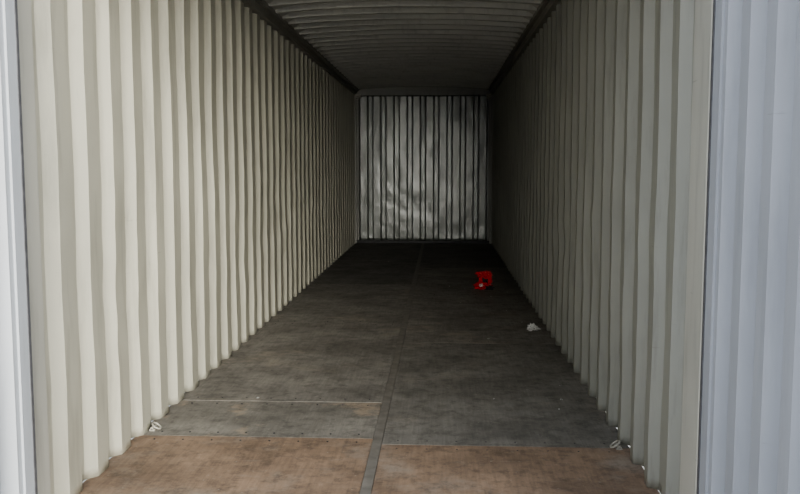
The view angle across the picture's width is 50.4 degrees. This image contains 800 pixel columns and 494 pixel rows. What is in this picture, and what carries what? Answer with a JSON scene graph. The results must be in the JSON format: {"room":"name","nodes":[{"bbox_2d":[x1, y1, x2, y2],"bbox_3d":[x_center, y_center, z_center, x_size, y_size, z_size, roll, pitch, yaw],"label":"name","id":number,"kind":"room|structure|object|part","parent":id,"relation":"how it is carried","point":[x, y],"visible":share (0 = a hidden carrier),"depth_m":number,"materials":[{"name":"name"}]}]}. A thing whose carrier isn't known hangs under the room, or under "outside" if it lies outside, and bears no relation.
{"room":"shipping container interior","nodes":[
{"label":"shipping container interior","id":0,"kind":"room"},
{"bbox_2d":[17,0,50,493],"bbox_3d":[-1.359,-0.178,2.870,0.200,2.770,0.190,0,5,3],"label":"post","id":1,"kind":"object","parent":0,"point":[24,6],"depth_m":2.92,"materials":[{"name":"beige metal"}]},
{"bbox_2d":[0,0,37,493],"bbox_3d":[-1.292,-0.170,2.203,0.122,2.600,1.220,0,5,2],"label":"door","id":2,"kind":"structure","parent":1,"relation":"attached to","point":[18,464],"depth_m":2.72,"materials":[{"name":"paint"}]},
{"bbox_2d":[31,0,354,493],"bbox_3d":[-1.079,-0.809,8.860,0.063,2.610,11.930,0,5,3],"label":"wall","id":3,"kind":"structure","parent":0,"point":[196,166],"depth_m":4.56,"materials":[{"name":"beige metal"}]},
{"bbox_2d":[241,0,358,93],"bbox_3d":[-1.042,-2.106,8.735,0.125,0.105,11.930,0,5,3],"label":"trim","id":4,"kind":"structure","parent":3,"relation":"attached to","point":[267,13],"depth_m":8.30,"materials":[{"name":"grey metal"}]},
{"bbox_3d":[-1.042,-2.106,8.735,0.125,0.105,11.930,0,5,3],"label":"rail","id":5,"kind":"part","parent":4,"relation":"part of","materials":[{"name":"metal"}]},
{"bbox_2d":[355,94,360,242],"bbox_3d":[-0.743,-1.375,14.687,0.160,2.630,0.282,0,5,3],"label":"post","id":6,"kind":"object","parent":3,"relation":"attached to","point":[357,96],"visible":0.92,"depth_m":14.69,"materials":[{"name":"metal"}]},
{"bbox_2d":[80,243,659,493],"bbox_3d":[0.117,0.569,8.883,2.450,0.142,12.130,0,5,3],"label":"floor","id":7,"kind":"structure","parent":0,"point":[394,393],"depth_m":4.72,"materials":[{"name":"brown wood"}]},
{"bbox_2d":[149,422,161,430],"bbox_3d":[-1.246,0.913,4.341,0.054,0.039,0.060,0,5,3],"label":"ring","id":8,"kind":"object","parent":7,"relation":"on","point":[154,427],"visible":1,"depth_m":4.32,"materials":[{"name":"paint"}]},
{"bbox_2d":[473,270,494,289],"bbox_3d":[0.909,0.358,9.251,0.222,0.208,0.192,-1,6,-14],"label":"bag","id":9,"kind":"object","parent":7,"relation":"on","point":[485,278],"visible":1,"depth_m":9.22,"materials":[{"name":"plastic"}]},
{"bbox_2d":[527,323,539,330],"bbox_3d":[1.086,0.652,6.974,0.143,0.056,0.103,-4,7,-35],"label":"crumpled paper","id":10,"kind":"object","parent":7,"relation":"on","point":[533,326],"visible":1,"depth_m":6.96,"materials":[{"name":"paper"}]},
{"bbox_2d":[610,440,621,449],"bbox_3d":[1.028,0.941,4.053,0.054,0.039,0.060,0,5,3],"label":"ring","id":11,"kind":"object","parent":7,"relation":"on","point":[617,445],"visible":1,"depth_m":4.03,"materials":[{"name":"paint"}]},
{"bbox_2d":[265,0,541,88],"bbox_3d":[0.118,-2.168,8.648,2.431,0.108,12.080,0,5,3],"label":"ceiling","id":12,"kind":"structure","parent":0,"point":[372,43],"depth_m":8.69,"materials":[{"name":"paint"}]},
{"bbox_2d":[359,95,488,240],"bbox_3d":[0.404,-1.366,14.704,2.290,2.510,0.071,0,5,3],"label":"wall","id":13,"kind":"structure","parent":0,"point":[423,160],"depth_m":14.69,"materials":[{"name":"metal"}]},
{"bbox_2d":[357,240,488,243],"bbox_3d":[0.404,-0.093,14.836,2.350,0.050,0.140,0,5,3],"label":"trim","id":14,"kind":"structure","parent":13,"relation":"attached to","point":[358,241],"depth_m":14.77,"materials":[{"name":"black metal"}]},
{"bbox_2d":[357,86,489,95],"bbox_3d":[0.404,-2.713,14.581,2.350,0.225,0.150,0,5,3],"label":"trim header","id":15,"kind":"object","parent":13,"relation":"attached to","point":[412,90],"depth_m":14.51,"materials":[{"name":"grey metal"}]},
{"bbox_2d":[491,0,694,493],"bbox_3d":[1.317,-0.798,8.746,0.074,2.610,11.930,0,5,3],"label":"wall","id":16,"kind":"structure","parent":0,"point":[591,141],"depth_m":4.44,"materials":[{"name":"beige metal"}]},
{"bbox_2d":[486,94,492,243],"bbox_3d":[1.544,-1.364,14.578,0.160,2.630,0.282,0,5,3],"label":"post","id":17,"kind":"object","parent":16,"relation":"attached to","point":[490,113],"visible":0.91,"depth_m":14.58,"materials":[{"name":"metal"}]},
{"bbox_2d":[488,0,560,93],"bbox_3d":[1.280,-2.095,8.624,0.125,0.105,11.930,0,5,3],"label":"rail","id":18,"kind":"object","parent":16,"relation":"attached to","point":[544,10],"depth_m":8.27,"materials":[{"name":"grey metal"}]},
{"bbox_2d":[679,0,712,493],"bbox_3d":[1.046,-0.167,2.755,0.165,2.770,0.190,0,5,3],"label":"post","id":19,"kind":"object","parent":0,"point":[703,8],"depth_m":2.76,"materials":[{"name":"beige metal"}]},
{"bbox_2d":[696,0,799,493],"bbox_3d":[0.993,-0.159,2.095,0.122,2.600,1.220,0,5,2],"label":"door","id":20,"kind":"structure","parent":19,"relation":"attached to","point":[749,431],"depth_m":2.36,"materials":[{"name":"paint"}]}
]}

